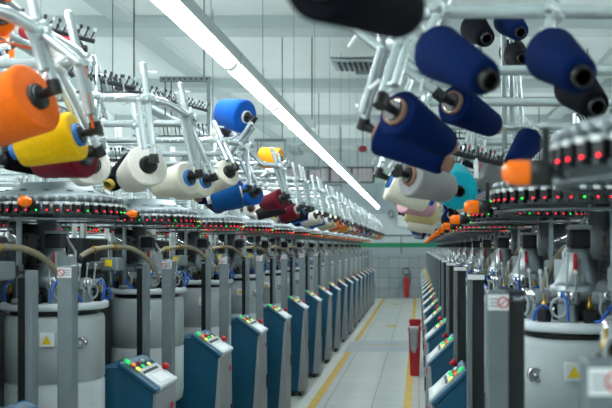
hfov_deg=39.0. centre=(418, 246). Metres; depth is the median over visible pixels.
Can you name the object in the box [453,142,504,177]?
rack
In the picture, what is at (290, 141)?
trim
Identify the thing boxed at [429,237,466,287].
machine
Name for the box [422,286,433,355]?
control console
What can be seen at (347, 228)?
cone
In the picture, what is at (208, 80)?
strut trapeze
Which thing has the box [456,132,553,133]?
cable tray
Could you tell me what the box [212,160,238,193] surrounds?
cone
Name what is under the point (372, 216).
yarn creel
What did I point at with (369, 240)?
machine
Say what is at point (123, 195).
yarn creel
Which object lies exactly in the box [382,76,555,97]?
cable tray
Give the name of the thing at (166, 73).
hanging cable
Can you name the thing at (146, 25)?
trim
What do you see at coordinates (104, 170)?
cone
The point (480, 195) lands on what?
cone
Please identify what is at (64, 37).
cone
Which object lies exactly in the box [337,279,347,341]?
control console
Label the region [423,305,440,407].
control console
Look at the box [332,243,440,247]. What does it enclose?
trim
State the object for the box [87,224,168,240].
machine
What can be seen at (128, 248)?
machine
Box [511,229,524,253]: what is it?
canister
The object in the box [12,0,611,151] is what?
ceiling
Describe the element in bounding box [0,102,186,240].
wall
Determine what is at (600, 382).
sign
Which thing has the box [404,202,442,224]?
cone
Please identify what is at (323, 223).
cone
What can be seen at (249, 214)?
cone
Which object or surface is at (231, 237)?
canister
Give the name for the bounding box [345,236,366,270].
machine
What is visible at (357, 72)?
tray
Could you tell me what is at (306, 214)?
cone
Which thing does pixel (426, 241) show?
machine
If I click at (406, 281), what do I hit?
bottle
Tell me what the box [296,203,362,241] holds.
yarn creel
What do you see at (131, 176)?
cone
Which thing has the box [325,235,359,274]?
machine
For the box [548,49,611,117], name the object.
trim
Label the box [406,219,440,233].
cone
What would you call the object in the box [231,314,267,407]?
control console
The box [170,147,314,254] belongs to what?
yarn creel
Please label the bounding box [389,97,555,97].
tray
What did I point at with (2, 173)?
yarn creel
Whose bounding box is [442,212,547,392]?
machine
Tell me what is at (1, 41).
thread
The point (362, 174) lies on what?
window
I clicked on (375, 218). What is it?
yarn creel
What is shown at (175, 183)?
cone
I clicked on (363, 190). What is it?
ceiling lamp
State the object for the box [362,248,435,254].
trim
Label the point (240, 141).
yarn creel
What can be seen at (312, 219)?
cone
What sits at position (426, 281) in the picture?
control console
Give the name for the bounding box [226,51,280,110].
ceiling lamp
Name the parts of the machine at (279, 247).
motor, post, post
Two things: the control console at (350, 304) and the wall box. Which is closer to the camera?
the control console at (350, 304)
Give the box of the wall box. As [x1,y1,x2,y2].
[397,215,406,226]
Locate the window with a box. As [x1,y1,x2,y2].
[263,167,374,182]
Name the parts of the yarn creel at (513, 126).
rail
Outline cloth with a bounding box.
[409,326,418,352]
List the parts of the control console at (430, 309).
door, panel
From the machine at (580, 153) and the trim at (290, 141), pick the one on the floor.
the machine at (580, 153)
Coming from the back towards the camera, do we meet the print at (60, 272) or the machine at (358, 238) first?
the machine at (358, 238)
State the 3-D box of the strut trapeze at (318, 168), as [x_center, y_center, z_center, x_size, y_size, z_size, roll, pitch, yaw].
[-1.920,-1.870,14.998,0.420,1.900,0.043,0,0,0]
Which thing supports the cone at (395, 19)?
attached to the yarn creel
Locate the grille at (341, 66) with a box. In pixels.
[337,62,372,70]
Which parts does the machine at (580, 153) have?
post, label plate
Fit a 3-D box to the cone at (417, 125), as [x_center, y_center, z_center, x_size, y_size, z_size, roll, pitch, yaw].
[0.002,-0.305,2.130,0.119,0.148,0.238,0,0,35]
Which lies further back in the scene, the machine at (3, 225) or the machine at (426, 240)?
the machine at (426, 240)
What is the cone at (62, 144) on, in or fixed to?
attached to the yarn creel at (45, 44)
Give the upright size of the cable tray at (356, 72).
0.355 m
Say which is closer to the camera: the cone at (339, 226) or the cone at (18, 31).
the cone at (18, 31)
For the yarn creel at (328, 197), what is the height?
2.310 m
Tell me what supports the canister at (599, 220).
on the machine at (534, 345)
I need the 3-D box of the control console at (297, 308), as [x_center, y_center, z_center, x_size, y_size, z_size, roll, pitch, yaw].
[-1.290,1.010,8.805,0.280,1.020,0.334,0,0,0]
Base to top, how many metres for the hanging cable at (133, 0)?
1.689 m
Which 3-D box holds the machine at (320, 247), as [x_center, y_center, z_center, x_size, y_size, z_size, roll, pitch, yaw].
[-1.585,0.627,13.531,0.723,1.785,1.540,0,0,0]
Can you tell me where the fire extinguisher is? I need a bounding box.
[402,268,410,296]
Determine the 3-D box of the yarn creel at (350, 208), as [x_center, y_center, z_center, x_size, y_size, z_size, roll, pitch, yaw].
[-1.436,0.365,11.914,1.128,2.310,0.844,0,0,0]
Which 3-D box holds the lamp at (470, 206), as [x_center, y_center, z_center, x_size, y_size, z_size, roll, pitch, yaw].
[0.181,-0.151,2.650,0.084,0.097,0.044,0,0,0]
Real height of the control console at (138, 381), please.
1.020 m
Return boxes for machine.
[0,182,174,407]
[0,216,28,235]
[16,265,77,407]
[57,220,109,256]
[69,199,228,400]
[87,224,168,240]
[146,225,180,239]
[155,209,263,345]
[163,229,213,252]
[205,215,286,319]
[236,220,304,307]
[264,223,317,298]
[281,226,328,292]
[296,228,336,287]
[306,232,350,279]
[309,230,344,283]
[325,233,355,325]
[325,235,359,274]
[332,235,363,272]
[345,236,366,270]
[345,238,369,269]
[354,238,372,267]
[426,240,450,276]
[426,241,443,274]
[426,242,448,270]
[427,239,451,279]
[428,238,461,282]
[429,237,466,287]
[430,236,466,291]
[431,235,472,298]
[433,233,493,306]
[435,230,507,365]
[438,220,524,407]
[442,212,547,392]
[450,196,587,407]
[464,179,611,407]
[502,108,611,407]
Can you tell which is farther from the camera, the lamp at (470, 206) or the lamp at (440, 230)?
the lamp at (440, 230)
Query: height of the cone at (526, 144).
0.189 m
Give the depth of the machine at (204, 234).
10.60 m
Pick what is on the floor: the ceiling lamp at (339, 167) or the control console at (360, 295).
the control console at (360, 295)
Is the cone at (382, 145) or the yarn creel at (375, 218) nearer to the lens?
the cone at (382, 145)
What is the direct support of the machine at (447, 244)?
on the floor
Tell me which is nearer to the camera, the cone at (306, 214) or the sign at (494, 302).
the sign at (494, 302)
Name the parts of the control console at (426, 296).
door, panel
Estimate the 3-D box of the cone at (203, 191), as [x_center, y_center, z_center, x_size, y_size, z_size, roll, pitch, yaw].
[-1.033,-0.286,3.811,0.210,0.149,0.141,0,0,20]
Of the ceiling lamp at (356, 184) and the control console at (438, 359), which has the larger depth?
the ceiling lamp at (356, 184)
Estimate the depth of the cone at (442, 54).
1.74 m
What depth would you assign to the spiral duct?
7.79 m
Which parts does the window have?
pane, pane, pane, pane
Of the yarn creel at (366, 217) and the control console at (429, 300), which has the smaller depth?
the control console at (429, 300)
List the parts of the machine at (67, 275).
post, label plate, post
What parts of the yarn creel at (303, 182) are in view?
rail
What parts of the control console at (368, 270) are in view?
door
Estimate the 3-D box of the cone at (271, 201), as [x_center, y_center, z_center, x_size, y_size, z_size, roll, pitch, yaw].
[-1.006,-0.320,5.789,0.210,0.145,0.141,0,0,25]
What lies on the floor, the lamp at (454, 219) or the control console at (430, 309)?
the control console at (430, 309)
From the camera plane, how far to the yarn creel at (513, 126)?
3.59 m
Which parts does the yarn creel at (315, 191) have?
rail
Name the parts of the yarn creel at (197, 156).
rail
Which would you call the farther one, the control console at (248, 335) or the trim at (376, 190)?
the trim at (376, 190)
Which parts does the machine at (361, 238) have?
post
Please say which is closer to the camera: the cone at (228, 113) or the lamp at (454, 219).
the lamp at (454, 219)
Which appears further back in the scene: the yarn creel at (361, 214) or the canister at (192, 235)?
the yarn creel at (361, 214)
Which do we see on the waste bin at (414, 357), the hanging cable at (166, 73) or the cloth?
the cloth
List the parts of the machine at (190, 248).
panel, motor, post, post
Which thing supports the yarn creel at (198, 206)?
on the floor
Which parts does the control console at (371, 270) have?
door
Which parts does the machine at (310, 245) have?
post, post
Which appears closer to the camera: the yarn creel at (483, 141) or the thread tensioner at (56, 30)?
the thread tensioner at (56, 30)
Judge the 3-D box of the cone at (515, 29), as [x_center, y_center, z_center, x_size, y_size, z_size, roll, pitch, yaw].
[0.389,-0.897,3.413,0.119,0.171,0.231,0,0,-18]
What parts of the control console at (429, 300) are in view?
panel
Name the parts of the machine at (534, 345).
label plate, post, post, release lever, motor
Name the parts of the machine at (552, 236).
post, release lever, motor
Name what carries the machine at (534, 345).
on the floor
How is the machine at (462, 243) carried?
on the floor
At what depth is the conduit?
25.19 m
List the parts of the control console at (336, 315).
panel, door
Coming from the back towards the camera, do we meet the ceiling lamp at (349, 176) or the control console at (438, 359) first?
the ceiling lamp at (349, 176)
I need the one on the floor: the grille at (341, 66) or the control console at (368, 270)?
the control console at (368, 270)
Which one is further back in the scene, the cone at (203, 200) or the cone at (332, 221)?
the cone at (332, 221)
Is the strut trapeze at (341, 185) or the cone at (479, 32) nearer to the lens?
the cone at (479, 32)
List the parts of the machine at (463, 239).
post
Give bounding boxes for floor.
[291,298,424,407]
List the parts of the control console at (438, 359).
door, panel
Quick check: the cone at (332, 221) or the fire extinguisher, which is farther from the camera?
the fire extinguisher
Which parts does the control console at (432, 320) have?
door, panel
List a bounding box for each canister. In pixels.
[36,220,55,263]
[131,227,144,259]
[188,231,198,259]
[228,234,234,257]
[256,236,260,254]
[274,237,280,255]
[293,239,295,253]
[494,232,504,249]
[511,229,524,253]
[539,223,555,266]
[590,211,609,278]
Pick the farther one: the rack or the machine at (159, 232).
the machine at (159, 232)
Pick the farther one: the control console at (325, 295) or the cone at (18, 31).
the control console at (325, 295)
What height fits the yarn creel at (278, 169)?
2.310 m
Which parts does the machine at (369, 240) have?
post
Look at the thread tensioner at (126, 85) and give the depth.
3.33 m
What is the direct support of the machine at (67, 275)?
on the floor
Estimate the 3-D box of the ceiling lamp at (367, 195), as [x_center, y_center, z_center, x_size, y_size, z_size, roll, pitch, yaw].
[-1.123,-1.938,18.090,0.113,1.763,1.494,0,0,0]
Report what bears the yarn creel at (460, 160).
on the floor
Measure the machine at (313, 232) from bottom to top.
1.785 m
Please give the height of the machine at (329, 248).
1.785 m
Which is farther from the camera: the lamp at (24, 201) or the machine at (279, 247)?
the machine at (279, 247)
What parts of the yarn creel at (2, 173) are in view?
rail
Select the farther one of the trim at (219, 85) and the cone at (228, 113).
the trim at (219, 85)
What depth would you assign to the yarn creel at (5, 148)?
5.64 m
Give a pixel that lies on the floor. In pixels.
(365, 379)
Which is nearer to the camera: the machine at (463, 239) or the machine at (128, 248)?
the machine at (128, 248)
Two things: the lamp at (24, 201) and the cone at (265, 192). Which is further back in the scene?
the cone at (265, 192)
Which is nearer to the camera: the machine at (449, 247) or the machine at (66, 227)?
the machine at (66, 227)
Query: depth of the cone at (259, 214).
6.04 m
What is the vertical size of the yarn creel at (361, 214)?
2.310 m
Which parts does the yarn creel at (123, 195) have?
rail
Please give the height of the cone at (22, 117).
0.204 m
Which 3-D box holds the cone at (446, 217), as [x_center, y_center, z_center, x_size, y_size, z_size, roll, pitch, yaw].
[0.304,-0.293,8.085,0.132,0.147,0.186,0,0,4]
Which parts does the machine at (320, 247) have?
post, post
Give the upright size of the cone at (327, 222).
0.160 m
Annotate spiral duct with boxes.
[8,0,329,194]
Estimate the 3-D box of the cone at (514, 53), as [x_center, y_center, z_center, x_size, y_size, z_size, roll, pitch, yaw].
[0.404,-0.825,3.603,0.120,0.153,0.237,0,0,1]
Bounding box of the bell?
[359,146,366,151]
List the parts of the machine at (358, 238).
post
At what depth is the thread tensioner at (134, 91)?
3.74 m
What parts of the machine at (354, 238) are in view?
post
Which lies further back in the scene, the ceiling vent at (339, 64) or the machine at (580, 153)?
the ceiling vent at (339, 64)
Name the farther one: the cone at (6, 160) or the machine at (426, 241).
the machine at (426, 241)
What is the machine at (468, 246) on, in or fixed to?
on the floor
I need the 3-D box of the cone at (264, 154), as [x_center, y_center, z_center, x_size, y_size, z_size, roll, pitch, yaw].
[-1.153,-0.677,6.571,0.200,0.187,0.180,0,0,15]
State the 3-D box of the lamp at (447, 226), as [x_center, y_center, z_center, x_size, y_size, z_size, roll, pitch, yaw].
[0.181,-0.151,5.090,0.084,0.097,0.044,0,0,0]
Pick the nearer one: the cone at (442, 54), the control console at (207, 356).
the cone at (442, 54)
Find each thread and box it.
[0,39,31,49]
[84,66,93,128]
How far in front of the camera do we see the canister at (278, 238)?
9.81 m
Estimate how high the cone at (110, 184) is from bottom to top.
0.174 m
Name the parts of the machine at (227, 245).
panel, motor, post, post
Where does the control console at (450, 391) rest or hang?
on the floor
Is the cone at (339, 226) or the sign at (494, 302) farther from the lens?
the cone at (339, 226)
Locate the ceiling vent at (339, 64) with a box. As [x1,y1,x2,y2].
[331,59,373,70]
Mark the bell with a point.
(361, 148)
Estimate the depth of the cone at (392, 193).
3.17 m
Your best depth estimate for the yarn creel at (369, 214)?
16.70 m
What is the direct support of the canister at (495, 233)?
on the machine at (485, 251)
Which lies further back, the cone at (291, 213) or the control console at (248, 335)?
the cone at (291, 213)
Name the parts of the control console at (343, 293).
door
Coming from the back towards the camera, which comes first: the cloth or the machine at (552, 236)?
the cloth
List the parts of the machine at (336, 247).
post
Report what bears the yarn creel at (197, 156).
on the floor
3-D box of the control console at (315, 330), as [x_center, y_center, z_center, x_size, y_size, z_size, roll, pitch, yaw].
[-1.290,1.010,10.025,0.280,1.020,0.334,0,0,0]
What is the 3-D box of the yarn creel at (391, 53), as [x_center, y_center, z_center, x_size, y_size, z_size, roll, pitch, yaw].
[0.438,0.365,2.259,1.205,2.310,0.914,0,0,-12]
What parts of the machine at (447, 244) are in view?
post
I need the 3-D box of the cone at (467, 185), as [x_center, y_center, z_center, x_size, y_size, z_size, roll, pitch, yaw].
[0.145,-0.243,3.368,0.180,0.195,0.201,0,0,-7]
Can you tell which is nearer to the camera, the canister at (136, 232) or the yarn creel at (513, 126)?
the yarn creel at (513, 126)
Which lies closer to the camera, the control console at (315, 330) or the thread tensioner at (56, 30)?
the thread tensioner at (56, 30)
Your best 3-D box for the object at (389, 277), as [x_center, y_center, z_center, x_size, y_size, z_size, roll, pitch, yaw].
[-0.500,0.880,25.285,12.000,1.280,0.030,0,0,0]
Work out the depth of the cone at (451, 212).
6.79 m
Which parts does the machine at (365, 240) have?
post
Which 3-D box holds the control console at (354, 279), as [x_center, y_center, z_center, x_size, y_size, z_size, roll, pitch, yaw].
[-1.290,1.010,16.125,0.280,1.020,0.334,0,0,0]
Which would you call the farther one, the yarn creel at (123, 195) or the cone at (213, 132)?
the yarn creel at (123, 195)
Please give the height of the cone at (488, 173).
0.182 m
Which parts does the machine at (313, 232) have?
post, post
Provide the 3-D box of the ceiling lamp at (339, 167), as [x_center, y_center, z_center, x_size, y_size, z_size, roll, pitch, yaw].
[-1.123,-1.938,11.970,0.113,1.763,1.494,0,0,0]
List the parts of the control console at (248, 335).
panel, door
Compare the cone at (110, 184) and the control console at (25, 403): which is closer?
the control console at (25, 403)
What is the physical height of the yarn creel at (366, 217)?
2.310 m
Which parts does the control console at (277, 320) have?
panel, door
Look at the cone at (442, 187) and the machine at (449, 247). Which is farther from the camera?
the machine at (449, 247)
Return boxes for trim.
[27,15,611,36]
[45,79,611,92]
[83,0,302,153]
[116,115,579,124]
[169,138,512,145]
[230,183,397,213]
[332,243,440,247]
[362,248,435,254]
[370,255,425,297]
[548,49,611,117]
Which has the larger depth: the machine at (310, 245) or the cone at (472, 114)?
the machine at (310, 245)
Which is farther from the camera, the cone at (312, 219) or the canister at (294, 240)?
the canister at (294, 240)
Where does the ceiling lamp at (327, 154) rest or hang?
hanging from the ceiling
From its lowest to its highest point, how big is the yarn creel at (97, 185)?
2.310 m
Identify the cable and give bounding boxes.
[133,0,134,85]
[166,73,166,160]
[308,37,315,127]
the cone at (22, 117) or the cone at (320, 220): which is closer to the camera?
the cone at (22, 117)
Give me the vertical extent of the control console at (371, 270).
1.020 m
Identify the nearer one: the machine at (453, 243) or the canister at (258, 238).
the canister at (258, 238)
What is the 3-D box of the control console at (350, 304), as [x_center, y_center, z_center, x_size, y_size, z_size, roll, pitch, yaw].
[-1.290,1.010,14.905,0.280,1.020,0.334,0,0,0]
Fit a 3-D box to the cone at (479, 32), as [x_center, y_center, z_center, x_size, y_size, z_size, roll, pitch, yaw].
[0.233,-0.869,3.407,0.119,0.165,0.234,0,0,-3]
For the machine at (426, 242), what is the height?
1.785 m
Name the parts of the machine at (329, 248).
post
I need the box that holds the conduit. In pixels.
[383,235,427,235]
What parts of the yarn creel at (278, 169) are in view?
frame, rail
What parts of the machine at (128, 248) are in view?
panel, motor, post, label plate, post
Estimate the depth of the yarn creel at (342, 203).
10.58 m
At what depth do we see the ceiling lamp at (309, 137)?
8.81 m
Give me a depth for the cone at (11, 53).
2.84 m
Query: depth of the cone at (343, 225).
10.59 m
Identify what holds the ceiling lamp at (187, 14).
hanging from the ceiling
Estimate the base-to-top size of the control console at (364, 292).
1.020 m
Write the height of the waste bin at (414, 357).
0.570 m
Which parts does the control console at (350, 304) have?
door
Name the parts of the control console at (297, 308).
panel, door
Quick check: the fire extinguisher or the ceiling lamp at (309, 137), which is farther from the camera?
the fire extinguisher
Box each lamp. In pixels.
[17,196,35,207]
[128,210,139,217]
[152,0,239,69]
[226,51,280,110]
[270,96,306,135]
[299,125,324,153]
[319,36,337,166]
[331,159,347,175]
[343,170,354,183]
[351,177,361,189]
[358,184,366,194]
[363,191,370,198]
[438,220,448,232]
[442,214,455,229]
[450,211,467,223]
[464,183,490,213]
[502,128,552,185]
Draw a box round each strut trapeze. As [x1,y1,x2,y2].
[160,0,211,135]
[254,37,286,175]
[298,93,321,182]
[324,184,342,195]
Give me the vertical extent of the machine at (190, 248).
1.785 m
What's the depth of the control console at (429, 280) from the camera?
13.44 m
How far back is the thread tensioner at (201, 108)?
4.72 m
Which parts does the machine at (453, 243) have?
post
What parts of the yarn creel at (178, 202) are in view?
rail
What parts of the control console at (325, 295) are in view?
panel, door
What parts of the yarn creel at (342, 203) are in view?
rail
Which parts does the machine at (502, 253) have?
post, motor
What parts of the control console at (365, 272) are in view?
door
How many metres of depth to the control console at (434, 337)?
6.08 m
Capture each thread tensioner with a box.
[21,8,96,43]
[65,65,135,89]
[115,80,171,109]
[169,96,209,111]
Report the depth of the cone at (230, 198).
4.59 m
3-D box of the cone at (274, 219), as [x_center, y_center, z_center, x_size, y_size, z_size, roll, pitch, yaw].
[-1.316,-0.293,7.985,0.132,0.147,0.186,0,0,4]
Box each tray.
[355,49,587,74]
[355,71,405,74]
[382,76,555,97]
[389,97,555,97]
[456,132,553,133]
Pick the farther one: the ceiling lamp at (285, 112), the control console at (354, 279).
the control console at (354, 279)
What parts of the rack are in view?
stem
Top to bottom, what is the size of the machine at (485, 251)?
1.785 m
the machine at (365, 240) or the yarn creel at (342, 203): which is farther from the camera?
the machine at (365, 240)
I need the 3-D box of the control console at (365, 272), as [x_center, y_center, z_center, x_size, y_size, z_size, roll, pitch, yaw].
[-1.290,1.010,19.785,0.280,1.020,0.334,0,0,0]
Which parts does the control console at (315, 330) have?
panel, door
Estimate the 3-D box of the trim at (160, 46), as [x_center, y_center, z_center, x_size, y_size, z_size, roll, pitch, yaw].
[-3.600,-2.790,11.150,0.300,0.080,28.200,0,0,0]
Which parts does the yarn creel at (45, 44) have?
rail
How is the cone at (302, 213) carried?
attached to the yarn creel at (303, 182)
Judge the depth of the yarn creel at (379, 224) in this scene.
20.37 m
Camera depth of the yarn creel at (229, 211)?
12.34 m
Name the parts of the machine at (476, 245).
post, motor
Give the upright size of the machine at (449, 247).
1.785 m
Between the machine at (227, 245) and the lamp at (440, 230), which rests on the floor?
the machine at (227, 245)
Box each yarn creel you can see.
[0,0,107,163]
[0,144,42,186]
[0,149,108,295]
[12,176,155,239]
[29,105,265,237]
[35,34,218,186]
[94,187,189,257]
[114,127,292,234]
[143,192,215,250]
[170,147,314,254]
[179,205,236,238]
[209,175,329,240]
[228,210,245,245]
[237,175,341,238]
[264,187,349,224]
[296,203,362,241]
[300,206,367,243]
[310,210,371,242]
[314,198,356,227]
[321,212,374,242]
[325,215,377,243]
[334,217,379,242]
[336,219,382,242]
[341,221,384,242]
[348,0,611,133]
[372,34,611,185]
[394,113,587,220]
[455,136,562,220]
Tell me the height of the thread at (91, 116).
0.181 m
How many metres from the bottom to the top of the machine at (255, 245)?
1.785 m
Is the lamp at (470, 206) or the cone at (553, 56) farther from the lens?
the lamp at (470, 206)
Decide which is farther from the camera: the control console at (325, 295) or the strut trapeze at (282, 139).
the control console at (325, 295)
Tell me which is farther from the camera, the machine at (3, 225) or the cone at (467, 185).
the machine at (3, 225)
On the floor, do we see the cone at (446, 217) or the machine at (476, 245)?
the machine at (476, 245)
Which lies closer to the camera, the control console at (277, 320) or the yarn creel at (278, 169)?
the yarn creel at (278, 169)
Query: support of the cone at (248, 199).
attached to the yarn creel at (240, 141)
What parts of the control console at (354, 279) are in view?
door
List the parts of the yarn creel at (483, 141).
rail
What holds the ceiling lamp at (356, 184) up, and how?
hanging from the ceiling
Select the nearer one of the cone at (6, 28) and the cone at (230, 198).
the cone at (6, 28)
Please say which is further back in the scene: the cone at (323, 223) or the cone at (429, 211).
the cone at (323, 223)
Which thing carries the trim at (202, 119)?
attached to the wall at (108, 131)
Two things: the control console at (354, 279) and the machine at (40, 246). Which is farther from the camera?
the control console at (354, 279)
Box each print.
[57,269,69,276]
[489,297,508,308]
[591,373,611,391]
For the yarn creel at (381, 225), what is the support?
on the floor
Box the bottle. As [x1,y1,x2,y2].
[404,276,408,296]
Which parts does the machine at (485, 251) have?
post, motor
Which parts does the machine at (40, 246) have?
panel, release lever, motor, post, label plate, post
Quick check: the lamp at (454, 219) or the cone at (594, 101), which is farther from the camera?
the lamp at (454, 219)
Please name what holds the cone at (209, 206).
attached to the yarn creel at (278, 169)
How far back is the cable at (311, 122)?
10.99 m
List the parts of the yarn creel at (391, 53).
rail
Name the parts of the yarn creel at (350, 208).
rail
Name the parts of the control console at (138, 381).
panel, door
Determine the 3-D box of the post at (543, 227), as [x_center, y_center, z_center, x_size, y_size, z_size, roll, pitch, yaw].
[0.620,0.055,4.105,0.108,0.350,0.108,0,0,0]
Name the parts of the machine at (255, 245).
motor, post, post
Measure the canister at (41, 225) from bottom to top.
0.350 m
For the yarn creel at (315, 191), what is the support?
on the floor
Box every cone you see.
[0,0,15,36]
[0,35,14,57]
[0,65,59,146]
[0,150,55,178]
[9,112,87,166]
[14,26,28,39]
[30,145,97,177]
[60,35,84,44]
[70,155,110,186]
[103,152,128,190]
[116,146,166,192]
[149,162,198,197]
[174,168,214,199]
[194,197,207,203]
[205,204,223,213]
[206,183,243,211]
[211,127,234,138]
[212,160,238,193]
[213,99,255,132]
[241,182,262,205]
[243,204,259,219]
[253,208,285,219]
[257,147,283,168]
[259,189,287,210]
[263,190,270,195]
[271,217,280,223]
[277,203,299,222]
[277,205,305,223]
[285,208,308,223]
[288,0,425,38]
[300,211,317,226]
[305,210,322,226]
[309,213,324,227]
[317,217,331,228]
[320,215,334,229]
[329,220,341,230]
[332,219,344,231]
[338,224,349,232]
[371,121,455,173]
[380,91,458,156]
[383,165,434,211]
[396,201,436,216]
[399,164,457,201]
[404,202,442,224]
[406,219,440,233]
[414,25,500,94]
[438,86,502,136]
[438,163,477,209]
[444,209,449,222]
[448,207,459,215]
[460,19,494,46]
[467,152,502,190]
[475,191,484,199]
[493,19,528,40]
[499,39,525,64]
[504,128,540,163]
[525,27,596,92]
[554,79,608,117]
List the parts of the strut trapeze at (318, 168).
hanging rod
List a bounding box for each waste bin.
[408,326,421,375]
[409,319,420,325]
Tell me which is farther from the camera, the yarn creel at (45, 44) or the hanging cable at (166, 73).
the hanging cable at (166, 73)
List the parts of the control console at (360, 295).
door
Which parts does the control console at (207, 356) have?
panel, door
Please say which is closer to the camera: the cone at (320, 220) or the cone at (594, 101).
the cone at (594, 101)
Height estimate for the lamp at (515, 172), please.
0.097 m
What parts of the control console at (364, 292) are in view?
door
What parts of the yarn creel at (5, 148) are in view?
frame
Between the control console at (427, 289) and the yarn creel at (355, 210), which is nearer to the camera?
the control console at (427, 289)
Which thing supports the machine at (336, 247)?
on the floor
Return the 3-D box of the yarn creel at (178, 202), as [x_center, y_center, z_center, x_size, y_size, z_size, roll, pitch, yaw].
[-3.079,0.365,10.204,1.198,2.310,0.844,0,0,0]
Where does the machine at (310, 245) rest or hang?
on the floor
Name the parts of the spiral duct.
hanger rod, hanger rod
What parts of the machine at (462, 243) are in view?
post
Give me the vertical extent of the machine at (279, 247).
1.785 m
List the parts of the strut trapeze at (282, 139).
hanging rod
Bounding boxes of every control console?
[0,399,37,407]
[104,354,177,407]
[176,329,232,407]
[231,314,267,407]
[264,303,291,407]
[287,296,308,395]
[305,290,322,377]
[318,285,332,362]
[329,282,340,351]
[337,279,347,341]
[345,277,353,333]
[351,275,358,327]
[352,273,362,321]
[360,271,366,316]
[364,268,372,308]
[364,270,369,312]
[367,267,374,304]
[421,277,429,306]
[421,279,430,338]
[422,282,431,319]
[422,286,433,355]
[422,291,434,337]
[423,297,437,390]
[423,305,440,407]
[424,316,445,406]
[426,332,453,407]
[428,358,466,407]
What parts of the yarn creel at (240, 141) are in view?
frame, rail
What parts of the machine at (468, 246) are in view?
post, motor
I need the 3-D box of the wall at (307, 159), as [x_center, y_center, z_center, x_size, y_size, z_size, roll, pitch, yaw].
[-0.500,-0.655,25.350,12.000,4.350,0.100,0,0,0]
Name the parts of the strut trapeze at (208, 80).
hanging rod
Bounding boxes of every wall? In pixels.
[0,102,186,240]
[208,152,572,242]
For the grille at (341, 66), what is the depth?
12.97 m
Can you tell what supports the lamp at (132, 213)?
attached to the machine at (128, 248)
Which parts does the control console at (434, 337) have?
door, panel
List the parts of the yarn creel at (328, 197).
rail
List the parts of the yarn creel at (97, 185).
rail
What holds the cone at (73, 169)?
attached to the yarn creel at (45, 44)
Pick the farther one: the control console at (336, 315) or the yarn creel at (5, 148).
the control console at (336, 315)

